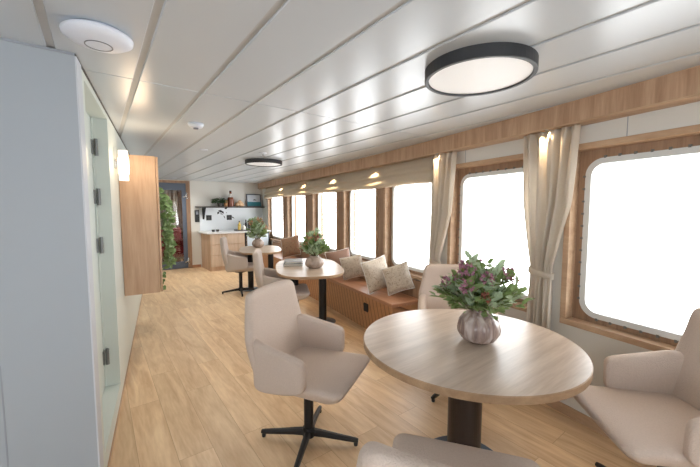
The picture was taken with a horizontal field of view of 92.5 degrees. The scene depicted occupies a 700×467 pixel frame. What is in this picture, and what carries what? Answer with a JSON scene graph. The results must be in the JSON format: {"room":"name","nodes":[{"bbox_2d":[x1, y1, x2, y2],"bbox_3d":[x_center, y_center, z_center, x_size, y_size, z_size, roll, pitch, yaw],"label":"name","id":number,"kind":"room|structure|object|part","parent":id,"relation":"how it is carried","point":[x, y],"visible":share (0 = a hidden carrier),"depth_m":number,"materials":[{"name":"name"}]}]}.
{"room":"ship interior","nodes":[
{"label":"ship interior","id":0,"kind":"room"},
{"bbox_2d":[0,37,97,466],"bbox_3d":[-2.342,0.324,0.850,2.650,2.170,0.145,-3,5,-37],"label":"wall","id":1,"kind":"structure","parent":0,"point":[48,418],"depth_m":1.49,"materials":[{"name":"grey paint"}]},
{"bbox_2d":[74,53,141,466],"bbox_3d":[-3.050,0.047,4.617,0.156,2.170,7.060,-2,5,-30],"label":"wall","id":2,"kind":"structure","parent":0,"point":[120,311],"depth_m":2.46,"materials":[{"name":"white paint"}]},
{"bbox_2d":[86,112,109,395],"bbox_3d":[-1.637,0.193,2.088,0.071,1.990,0.860,-2,5,-30],"label":"door","id":3,"kind":"structure","parent":2,"relation":"in","point":[92,145],"depth_m":2.40,"materials":[{"name":"white paint"}]},
{"bbox_2d":[114,150,129,180],"bbox_3d":[-1.891,-0.562,2.776,0.102,0.245,0.100,-2,5,-30],"label":"wall lamp","id":4,"kind":"object","parent":2,"relation":"attached to","point":[122,163],"visible":1,"depth_m":2.75,"materials":[{"name":"white glass"}]},
{"bbox_3d":[-1.922,-0.574,2.757,0.030,0.080,0.070,-2,5,-30],"label":"wall plate","id":5,"kind":"part","parent":4,"relation":"part of","materials":[{"name":"silver metal"}]},
{"bbox_3d":[-1.881,-0.560,2.782,0.080,0.130,0.100,-2,5,-30],"label":"lamp shade","id":6,"kind":"part","parent":4,"relation":"part of","materials":[{"name":"white glass"}]},
{"bbox_2d":[107,294,142,466],"bbox_3d":[-2.969,1.117,4.707,0.006,0.022,7.000,-2,5,-30],"label":"baseboard","id":7,"kind":"structure","parent":2,"relation":"attached to","point":[109,460],"depth_m":2.54,"materials":[{"name":"brown wood"}]},
{"bbox_2d":[119,155,162,295],"bbox_3d":[-2.090,-0.093,3.377,0.310,1.290,0.620,-2,5,-30],"label":"upper cabinet","id":8,"kind":"object","parent":2,"relation":"attached to","point":[139,196],"visible":0.94,"depth_m":3.11,"materials":[{"name":"brown wood"}]},
{"bbox_3d":[-1.964,-0.098,3.449,0.020,1.282,0.612,-2,5,-30],"label":"door","id":9,"kind":"part","parent":8,"relation":"part of","materials":[{"name":"brown wood"}]},
{"bbox_2d":[159,187,176,289],"bbox_3d":[-2.256,0.070,3.936,0.392,1.230,0.466,3,5,37],"label":"trailing ivy","id":10,"kind":"object","parent":2,"relation":"attached to","point":[167,233],"visible":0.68,"depth_m":3.96,"materials":[{"name":"green plant"}]},
{"bbox_2d":[160,190,182,259],"bbox_3d":[-4.876,-0.285,8.800,2.600,2.220,1.680,-3,5,-37],"label":"wall","id":11,"kind":"structure","parent":0,"point":[179,195],"depth_m":9.68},
{"bbox_2d":[160,190,177,226],"bbox_3d":[-5.096,-0.473,9.445,0.440,1.500,0.064,-3,5,-37],"label":"drape","id":12,"kind":"object","parent":11,"relation":"hanging from","point":[172,194],"visible":0.25,"depth_m":9.49,"materials":[{"name":"beige fabric"}]},
{"bbox_2d":[159,179,262,266],"bbox_3d":[-3.573,-0.249,8.652,3.500,2.170,0.128,-3,5,-37],"label":"wall","id":13,"kind":"structure","parent":0,"point":[202,193],"depth_m":8.63,"materials":[{"name":"white paint"}]},
{"bbox_2d":[159,180,192,269],"bbox_3d":[-4.361,-0.193,8.017,1.015,2.150,0.179,-3,5,-37],"label":"door","id":14,"kind":"structure","parent":13,"relation":"in","point":[184,186],"depth_m":8.21,"materials":[{"name":"grey metal"}]},
{"bbox_2d":[195,210,199,221],"bbox_3d":[-3.817,-0.434,8.363,0.100,0.300,0.033,-3,5,-37],"label":"intercom panel","id":15,"kind":"object","parent":13,"relation":"attached to","point":[196,211],"visible":1,"depth_m":8.35,"materials":[{"name":"black plastic"}]},
{"bbox_2d":[206,215,211,219],"bbox_3d":[-3.594,-0.401,8.535,0.130,0.130,0.015,-3,5,-37],"label":"wall socket","id":16,"kind":"object","parent":13,"relation":"attached to","point":[208,217],"visible":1,"depth_m":8.53,"materials":[{"name":"black plastic"}]},
{"bbox_2d":[195,206,264,218],"bbox_3d":[-3.079,-0.540,8.781,1.770,0.330,0.238,-3,5,-37],"label":"wall shelf","id":17,"kind":"object","parent":13,"relation":"attached to","point":[202,207],"visible":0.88,"depth_m":8.42,"materials":[{"name":"grey"}]},
{"bbox_2d":[211,197,227,206],"bbox_3d":[-3.334,-0.807,8.563,0.436,0.234,0.302,-3,5,-37],"label":"potted plant","id":18,"kind":"object","parent":17,"relation":"on","point":[222,201],"visible":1,"depth_m":8.52,"materials":[{"name":"green plant"}]},
{"bbox_2d":[227,191,233,206],"bbox_3d":[-3.104,-0.906,8.712,0.160,0.410,0.160,-3,5,-37],"label":"bottle","id":19,"kind":"object","parent":17,"relation":"on","point":[230,199],"visible":0.99,"depth_m":8.66,"materials":[{"name":"brown glass"}]},
{"bbox_2d":[235,200,243,206],"bbox_3d":[-2.916,-0.799,8.862,0.240,0.175,0.140,-3,5,-37],"label":"ornament","id":20,"kind":"object","parent":17,"relation":"on","point":[239,203],"visible":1,"depth_m":8.82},
{"bbox_2d":[246,194,260,206],"bbox_3d":[-2.633,-0.904,9.169,0.400,0.340,0.061,-3,5,-37],"label":"framed picture","id":21,"kind":"object","parent":17,"relation":"on","point":[253,200],"visible":1,"depth_m":9.16,"materials":[{"name":"blue paper"}]},
{"bbox_2d":[0,0,699,183],"bbox_3d":[-1.669,-0.957,3.063,7.304,0.060,11.200,-3,5,-37],"label":"ceiling","id":22,"kind":"structure","parent":0,"point":[308,85],"depth_m":1.64,"materials":[{"name":"grey"}]},
{"bbox_2d":[59,19,133,53],"bbox_3d":[-1.001,-0.773,1.334,0.236,0.054,0.236,-3,5,-37],"label":"wireless access point","id":23,"kind":"object","parent":22,"relation":"attached to","point":[89,34],"visible":1,"depth_m":1.28,"materials":[{"name":"white plastic"}]},
{"bbox_2d":[188,122,203,129],"bbox_3d":[-1.268,-0.881,2.756,0.120,0.046,0.120,-3,5,-37],"label":"smoke detector","id":24,"kind":"object","parent":22,"relation":"attached to","point":[195,125],"visible":1,"depth_m":2.72,"materials":[{"name":"white plastic"}]},
{"bbox_2d":[245,158,281,166],"bbox_3d":[-1.259,-1.034,4.899,0.530,0.055,0.530,-3,5,-37],"label":"ceiling lamp","id":25,"kind":"object","parent":22,"relation":"attached to","point":[259,162],"visible":1,"depth_m":4.76,"materials":[{"name":"grey"}]},
{"bbox_2d":[247,162,279,165],"bbox_3d":[-1.259,-1.018,4.900,0.488,0.004,0.488,-3,5,-37],"label":"diffuser","id":26,"kind":"object","parent":25,"relation":"attached to","point":[248,163],"depth_m":4.84,"materials":[{"name":"white plastic"}]},
{"bbox_2d":[425,42,538,96],"bbox_3d":[0.641,-0.797,1.671,0.524,0.055,0.524,-3,5,-37],"label":"ceiling lamp","id":27,"kind":"object","parent":22,"relation":"attached to","point":[492,67],"visible":1,"depth_m":1.58,"materials":[{"name":"grey"}]},
{"bbox_2d":[429,57,532,93],"bbox_3d":[0.641,-0.781,1.672,0.482,0.004,0.482,-3,5,-37],"label":"diffuser","id":28,"kind":"object","parent":27,"relation":"attached to","point":[466,75],"depth_m":1.65,"materials":[{"name":"white plastic"}]},
{"bbox_2d":[109,267,656,466],"bbox_3d":[-1.547,1.260,3.318,7.000,0.060,11.200,-3,5,-37],"label":"floor","id":29,"kind":"structure","parent":0,"point":[191,398],"depth_m":2.44,"materials":[{"name":"brown wood"}]},
{"bbox_2d":[201,233,244,271],"bbox_3d":[-3.179,0.416,8.401,0.830,0.880,0.820,-3,5,-37],"label":"base cabinet","id":30,"kind":"object","parent":29,"relation":"on","point":[212,260],"depth_m":8.02,"materials":[{"name":"brown wood"}]},
{"bbox_3d":[-3.120,0.394,7.941,0.355,0.238,0.019,-3,5,-37],"label":"drawer","id":31,"kind":"part","parent":30,"relation":"part of","materials":[{"name":"brown wood"}]},
{"bbox_3d":[-3.120,0.142,7.923,0.355,0.243,0.019,-3,5,-37],"label":"drawer","id":32,"kind":"part","parent":30,"relation":"part of","materials":[{"name":"brown wood"}]},
{"bbox_3d":[-3.120,0.656,7.960,0.355,0.265,0.019,-3,5,-37],"label":"drawer","id":33,"kind":"part","parent":30,"relation":"part of","materials":[{"name":"brown wood"}]},
{"bbox_2d":[198,230,270,233],"bbox_3d":[-2.924,-0.053,8.531,1.575,0.033,0.855,-3,5,-37],"label":"countertop","id":34,"kind":"structure","parent":30,"relation":"on","point":[220,231],"depth_m":8.21,"materials":[{"name":"white stone"}]},
{"bbox_3d":[-2.790,0.123,8.170,0.440,0.243,0.019,-3,5,-37],"label":"drawer","id":35,"kind":"part","parent":30,"relation":"part of","materials":[{"name":"brown wood"}]},
{"bbox_3d":[-2.790,0.375,8.189,0.440,0.238,0.019,-3,5,-37],"label":"drawer","id":36,"kind":"part","parent":30,"relation":"part of","materials":[{"name":"brown wood"}]},
{"bbox_2d":[220,237,256,296],"bbox_3d":[-1.915,0.551,5.873,0.657,0.980,0.631,-1,4,-16],"label":"swivel armchair","id":37,"kind":"object","parent":29,"relation":"on","point":[234,261],"visible":0.89,"depth_m":5.60,"materials":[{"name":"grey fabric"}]},
{"bbox_3d":[-2.147,0.354,5.791,0.172,0.575,0.589,-1,4,-16],"label":"backrest","id":38,"kind":"part","parent":37,"relation":"part of","materials":[{"name":"grey fabric"}]},
{"bbox_3d":[-2.076,0.993,5.840,0.295,0.064,0.040,-2,5,-22],"label":"leg","id":39,"kind":"part","parent":37,"relation":"part of","materials":[{"name":"black metal"}]},
{"bbox_3d":[-1.898,0.487,5.596,0.366,0.302,0.079,-1,4,-9],"label":"armrest","id":40,"kind":"part","parent":37,"relation":"part of","materials":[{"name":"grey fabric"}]},
{"bbox_3d":[-2.044,0.449,6.105,0.366,0.302,0.079,-2,5,-23],"label":"armrest","id":41,"kind":"part","parent":37,"relation":"part of","materials":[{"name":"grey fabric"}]},
{"bbox_3d":[-1.855,0.587,5.892,0.537,0.111,0.552,-1,4,-16],"label":"seat","id":42,"kind":"part","parent":37,"relation":"part of","materials":[{"name":"grey fabric"}]},
{"bbox_2d":[245,232,269,245],"bbox_3d":[-2.575,0.385,8.852,0.640,0.875,0.805,-3,5,-37],"label":"fridge","id":43,"kind":"object","parent":29,"relation":"on","point":[248,241],"visible":0.1,"depth_m":8.47,"materials":[{"name":"white metal"}]},
{"bbox_2d":[239,245,281,291],"bbox_3d":[-1.642,0.650,6.165,0.740,0.740,1.200,-1,4,-16],"label":"cafe table","id":44,"kind":"object","parent":29,"relation":"on","point":[269,250],"visible":0.52,"depth_m":6.08,"materials":[{"name":"brown wood"}]},
{"bbox_2d":[252,238,263,247],"bbox_3d":[-1.750,0.178,6.374,0.226,0.170,0.226,-3,5,-37],"label":"vase","id":45,"kind":"object","parent":44,"relation":"on","point":[257,243],"visible":0.99,"depth_m":6.30,"materials":[{"name":"beige ceramic"}]},
{"bbox_2d":[245,217,269,238],"bbox_3d":[-1.770,-0.046,6.368,0.489,0.560,0.478,0,4,-5],"label":"bouquet","id":46,"kind":"object","parent":45,"relation":"in","point":[257,227],"visible":0.95,"depth_m":6.29,"materials":[{"name":"green plant"}]},
{"bbox_2d":[253,249,309,299],"bbox_3d":[-0.831,0.684,4.064,0.655,0.980,0.630,-1,4,-12],"label":"swivel armchair","id":47,"kind":"object","parent":29,"relation":"on","point":[263,276],"visible":0.42,"depth_m":3.85,"materials":[{"name":"grey fabric"}]},
{"bbox_3d":[-1.067,0.486,3.999,0.172,0.575,0.589,-1,4,-12],"label":"backrest","id":48,"kind":"part","parent":47,"relation":"part of","materials":[{"name":"grey fabric"}]},
{"bbox_3d":[-0.832,0.620,3.787,0.366,0.302,0.079,0,4,-5],"label":"armrest","id":49,"kind":"part","parent":47,"relation":"part of","materials":[{"name":"grey fabric"}]},
{"bbox_3d":[-0.943,0.582,4.305,0.366,0.302,0.079,-1,4,-19],"label":"armrest","id":50,"kind":"part","parent":47,"relation":"part of","materials":[{"name":"grey fabric"}]},
{"bbox_3d":[-0.770,0.720,4.080,0.537,0.111,0.552,-1,4,-12],"label":"seat","id":51,"kind":"part","parent":47,"relation":"part of","materials":[{"name":"grey fabric"}]},
{"bbox_2d":[245,279,369,466],"bbox_3d":[-0.255,0.829,2.094,0.657,0.980,0.621,2,4,21],"label":"swivel armchair","id":52,"kind":"object","parent":29,"relation":"on","point":[290,352],"visible":0.99,"depth_m":2.07,"materials":[{"name":"beige fabric"}]},
{"bbox_3d":[-0.481,0.621,2.165,0.172,0.575,0.589,2,4,21],"label":"backrest","id":53,"kind":"part","parent":52,"relation":"part of","materials":[{"name":"beige fabric"}]},
{"bbox_3d":[-0.404,0.761,1.861,0.366,0.302,0.079,2,5,28],"label":"armrest","id":54,"kind":"part","parent":52,"relation":"part of","materials":[{"name":"beige fabric"}]},
{"bbox_3d":[-0.427,1.264,2.151,0.295,0.064,0.040,1,4,8],"label":"leg","id":55,"kind":"part","parent":52,"relation":"part of","materials":[{"name":"black metal"}]},
{"bbox_3d":[-0.284,1.278,1.963,0.040,0.064,0.295,1,4,8],"label":"leg","id":56,"kind":"part","parent":52,"relation":"part of","materials":[{"name":"black metal"}]},
{"bbox_3d":[-0.238,1.253,2.293,0.040,0.064,0.295,1,4,8],"label":"leg","id":57,"kind":"part","parent":52,"relation":"part of","materials":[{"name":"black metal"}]},
{"bbox_3d":[-0.214,0.725,2.356,0.366,0.302,0.079,1,4,14],"label":"armrest","id":58,"kind":"part","parent":52,"relation":"part of","materials":[{"name":"beige fabric"}]},
{"bbox_3d":[-0.197,0.867,2.074,0.537,0.111,0.552,2,4,21],"label":"seat","id":59,"kind":"part","parent":52,"relation":"part of","materials":[{"name":"beige fabric"}]},
{"bbox_3d":[-0.095,1.267,2.105,0.295,0.064,0.040,1,4,8],"label":"leg","id":60,"kind":"part","parent":52,"relation":"part of","materials":[{"name":"black metal"}]},
{"bbox_2d":[276,258,343,322],"bbox_3d":[-0.532,0.786,4.314,0.820,0.740,1.380,-1,4,-13],"label":"cafe table","id":61,"kind":"object","parent":29,"relation":"on","point":[330,269],"visible":0.53,"depth_m":4.11,"materials":[{"name":"brown wood"}]},
{"bbox_2d":[284,261,302,265],"bbox_3d":[-0.748,0.392,4.423,0.240,0.030,0.300,-1,4,-8],"label":"book","id":62,"kind":"object","parent":61,"relation":"on","point":[301,264],"visible":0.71,"depth_m":4.28,"materials":[{"name":"grey paper"}]},
{"bbox_2d":[285,258,302,263],"bbox_3d":[-0.744,0.364,4.424,0.230,0.024,0.290,-1,4,-11],"label":"book","id":63,"kind":"object","parent":62,"relation":"on","point":[297,260],"visible":1,"depth_m":4.31,"materials":[{"name":"grey paper"}]},
{"bbox_2d":[305,255,323,268],"bbox_3d":[-0.441,0.348,4.162,0.236,0.155,0.236,-3,5,-37],"label":"vase","id":64,"kind":"object","parent":61,"relation":"on","point":[313,262],"visible":0.91,"depth_m":4.08,"materials":[{"name":"beige ceramic"}]},
{"bbox_2d":[298,227,330,255],"bbox_3d":[-0.434,0.158,4.160,0.409,0.476,0.443,-3,5,-37],"label":"bouquet","id":65,"kind":"object","parent":64,"relation":"in","point":[313,245],"visible":0.98,"depth_m":4.08,"materials":[{"name":"green plant"}]},
{"bbox_2d":[262,241,420,328],"bbox_3d":[-0.738,0.700,6.087,0.450,0.652,5.548,-2,5,-30],"label":"window bench","id":66,"kind":"object","parent":29,"relation":"on","point":[351,298],"visible":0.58,"depth_m":4.32,"materials":[{"name":"red wood"}]},
{"bbox_2d":[281,235,300,257],"bbox_3d":[-1.231,0.270,6.953,0.516,0.498,0.191,1,4,15],"label":"cushion","id":67,"kind":"object","parent":66,"relation":"on","point":[290,245],"visible":1,"depth_m":6.89,"materials":[{"name":"brown fabric"}]},
{"bbox_2d":[324,247,349,266],"bbox_3d":[-0.160,0.437,5.074,0.447,0.438,0.180,-1,4,-12],"label":"cushion","id":68,"kind":"object","parent":66,"relation":"on","point":[334,255],"visible":0.5,"depth_m":5.03,"materials":[{"name":"brown fabric"}]},
{"bbox_2d":[339,253,363,279],"bbox_3d":[0.035,0.481,4.822,0.387,0.387,0.168,0,4,3],"label":"cushion","id":69,"kind":"object","parent":66,"relation":"on","point":[351,265],"visible":0.88,"depth_m":4.77,"materials":[{"name":"white fabric"}]},
{"bbox_2d":[361,255,387,294],"bbox_3d":[0.331,0.500,4.111,0.447,0.452,0.176,-4,6,-43],"label":"cushion","id":70,"kind":"object","parent":66,"relation":"on","point":[372,269],"visible":0.8,"depth_m":4.02,"materials":[{"name":"grey fabric"}]},
{"bbox_2d":[382,261,414,295],"bbox_3d":[0.564,0.530,3.959,0.434,0.420,0.157,2,5,23],"label":"cushion","id":71,"kind":"object","parent":66,"relation":"on","point":[398,278],"visible":1,"depth_m":3.91,"materials":[{"name":"white fabric"}]},
{"bbox_2d":[356,433,539,466],"bbox_3d":[0.345,0.927,1.009,0.622,0.943,0.715,1,4,18],"label":"swivel armchair","id":72,"kind":"object","parent":29,"relation":"on","point":[407,450],"visible":1,"depth_m":1.24,"materials":[{"name":"beige fabric"}]},
{"bbox_3d":[0.271,0.754,0.769,0.589,0.575,0.172,1,11,18],"label":"backrest","id":73,"kind":"part","parent":72,"relation":"part of","materials":[{"name":"beige fabric"}]},
{"bbox_2d":[418,264,497,401],"bbox_3d":[0.859,0.783,2.722,0.612,0.980,0.655,1,4,10],"label":"swivel armchair","id":74,"kind":"object","parent":29,"relation":"on","point":[432,273],"visible":0.15,"depth_m":2.96,"materials":[{"name":"beige fabric"}]},
{"bbox_3d":[0.607,0.691,2.819,0.079,0.302,0.366,1,4,17],"label":"armrest","id":75,"kind":"part","parent":74,"relation":"part of","materials":[{"name":"beige fabric"}]},
{"bbox_3d":[0.736,1.227,2.649,0.295,0.064,0.040,-4,6,-42],"label":"leg","id":76,"kind":"part","parent":74,"relation":"part of","materials":[{"name":"black metal"}]},
{"bbox_3d":[0.901,0.563,2.945,0.589,0.575,0.172,1,4,10],"label":"backrest","id":77,"kind":"part","parent":74,"relation":"part of","materials":[{"name":"beige fabric"}]},
{"bbox_2d":[363,309,592,450],"bbox_3d":[0.654,0.963,1.908,1.156,0.740,1.156,-3,5,-37],"label":"dining table","id":78,"kind":"object","parent":29,"relation":"on","point":[528,363],"visible":0.71,"depth_m":1.68,"materials":[{"name":"brown wood"}]},
{"bbox_2d":[457,309,500,344],"bbox_3d":[0.712,0.502,1.855,0.230,0.185,0.230,-3,5,-37],"label":"vase","id":79,"kind":"object","parent":78,"relation":"on","point":[472,327],"visible":0.75,"depth_m":1.78,"materials":[{"name":"beige ceramic"}]},
{"bbox_2d":[429,250,535,320],"bbox_3d":[0.704,0.329,1.854,0.490,0.473,0.557,-2,4,-20],"label":"bouquet","id":80,"kind":"object","parent":79,"relation":"in","point":[476,286],"visible":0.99,"depth_m":1.75,"materials":[{"name":"green plant"}]},
{"bbox_2d":[573,307,699,466],"bbox_3d":[1.479,0.868,1.562,0.655,0.980,0.612,1,4,9],"label":"swivel armchair","id":81,"kind":"object","parent":29,"relation":"on","point":[648,406],"visible":0.98,"depth_m":1.66,"materials":[{"name":"beige fabric"}]},
{"bbox_3d":[1.437,1.293,1.752,0.040,0.064,0.295,-1,4,-17],"label":"leg","id":82,"kind":"part","parent":81,"relation":"part of","materials":[{"name":"black metal"}]},
{"bbox_3d":[1.418,0.904,1.575,0.537,0.111,0.552,1,4,9],"label":"seat","id":83,"kind":"part","parent":81,"relation":"part of","materials":[{"name":"beige fabric"}]},
{"bbox_3d":[1.581,0.765,1.807,0.366,0.302,0.079,1,4,16],"label":"armrest","id":84,"kind":"part","parent":81,"relation":"part of","materials":[{"name":"beige fabric"}]},
{"bbox_3d":[1.718,0.669,1.507,0.172,0.575,0.589,1,4,9],"label":"backrest","id":85,"kind":"part","parent":81,"relation":"part of","materials":[{"name":"beige fabric"}]},
{"bbox_3d":[1.493,0.803,1.284,0.366,0.302,0.079,0,4,3],"label":"armrest","id":86,"kind":"part","parent":81,"relation":"part of","materials":[{"name":"beige fabric"}]},
{"bbox_2d":[262,101,699,416],"bbox_3d":[0.371,0.044,4.656,0.393,2.170,11.128,-2,5,-29],"label":"wall","id":87,"kind":"structure","parent":0,"point":[597,347],"depth_m":2.35,"materials":[{"name":"light grey painted panel"}]},
{"bbox_2d":[268,197,283,242],"bbox_3d":[-1.819,-0.427,8.411,0.128,1.250,1.237,-2,5,-30],"label":"window","id":88,"kind":"structure","parent":87,"relation":"in","point":[272,236],"depth_m":8.86,"materials":[{"name":"brown wood"}]},
{"bbox_2d":[287,195,306,246],"bbox_3d":[-1.102,-0.338,7.195,0.128,1.250,1.086,-2,5,-30],"label":"window","id":89,"kind":"structure","parent":87,"relation":"in","point":[290,199],"depth_m":7.59,"materials":[{"name":"brown wood"}]},
{"bbox_2d":[312,192,337,253],"bbox_3d":[-0.416,-0.252,6.031,0.128,1.250,1.015,-2,5,-30],"label":"window","id":90,"kind":"structure","parent":87,"relation":"in","point":[316,198],"depth_m":6.38,"materials":[{"name":"brown wood"}]},
{"bbox_2d":[264,157,432,198],"bbox_3d":[-0.687,-0.867,6.208,0.109,0.285,6.260,-2,5,-30],"label":"blind","id":91,"kind":"object","parent":87,"relation":"attached to","point":[419,171],"visible":0.98,"depth_m":4.67,"materials":[{"name":"beige fabric"}]},
{"bbox_2d":[343,189,377,261],"bbox_3d":[0.180,-0.177,5.006,0.128,1.250,0.977,-2,5,-29],"label":"window","id":92,"kind":"structure","parent":87,"relation":"in","point":[347,195],"depth_m":5.35,"materials":[{"name":"brown wood"}]},
{"bbox_2d":[383,184,423,280],"bbox_3d":[0.736,-0.104,4.013,0.128,1.250,0.998,-2,5,-29],"label":"window","id":93,"kind":"structure","parent":87,"relation":"in","point":[390,193],"depth_m":4.38,"materials":[{"name":"brown wood"}]},
{"bbox_2d":[429,151,456,263],"bbox_3d":[0.931,0.000,3.400,0.074,1.602,0.365,-2,5,-27],"label":"curtain","id":94,"kind":"object","parent":87,"relation":"hanging from","point":[444,164],"visible":0.71,"depth_m":3.38,"materials":[{"name":"beige fabric"}]},
{"bbox_2d":[258,65,699,188],"bbox_3d":[0.225,-0.959,4.491,0.297,0.146,11.094,-2,5,-29],"label":"trim","id":95,"kind":"structure","parent":87,"relation":"attached to","point":[682,87],"depth_m":2.29,"materials":[{"name":"brown wood"}]},
{"bbox_2d":[447,153,527,311],"bbox_3d":[1.282,-0.027,2.964,0.128,1.250,1.044,-2,5,-27],"label":"window","id":96,"kind":"structure","parent":87,"relation":"in","point":[512,164],"depth_m":3.31,"materials":[{"name":"brown wood"}]},
{"bbox_2d":[523,124,580,329],"bbox_3d":[1.416,0.071,2.427,0.079,1.602,0.401,-2,5,-23],"label":"curtain","id":97,"kind":"object","parent":87,"relation":"hanging from","point":[550,157],"visible":0.79,"depth_m":2.42,"materials":[{"name":"beige fabric"}]},
{"bbox_2d":[545,401,610,439],"bbox_3d":[1.857,1.309,1.769,0.027,0.070,4.475,-2,5,-26],"label":"baseboard","id":98,"kind":"structure","parent":87,"relation":"attached to","point":[561,407],"depth_m":2.32,"materials":[{"name":"brown wood"}]},
{"bbox_2d":[559,124,699,350],"bbox_3d":[1.793,0.050,1.919,0.128,1.250,1.056,-2,5,-26],"label":"window","id":99,"kind":"structure","parent":87,"relation":"in","point":[576,310],"depth_m":2.24,"materials":[{"name":"brown wood"}]},
{"bbox_3d":[-4.870,0.847,8.875,2.600,0.050,1.700,-3,5,-37],"label":"floor","id":100,"kind":"structure","parent":0,"visible":0},
{"bbox_2d":[161,226,183,261],"bbox_3d":[-4.825,0.321,9.026,0.760,0.982,0.708,-3,5,-37],"label":"armchair","id":101,"kind":"object","parent":100,"relation":"on","point":[179,252],"visible":0.36,"depth_m":9.06,"materials":[{"name":"red"}]},
{"bbox_3d":[-4.972,0.206,9.214,0.620,0.780,0.218,-3,5,-37],"label":"backrest","id":102,"kind":"part","parent":101,"relation":"part of","materials":[{"name":"red"}]},
{"bbox_3d":[-4.780,0.479,8.978,0.600,0.270,0.560,-3,5,-37],"label":"seat","id":103,"kind":"part","parent":101,"relation":"part of","materials":[{"name":"red"}]}
]}

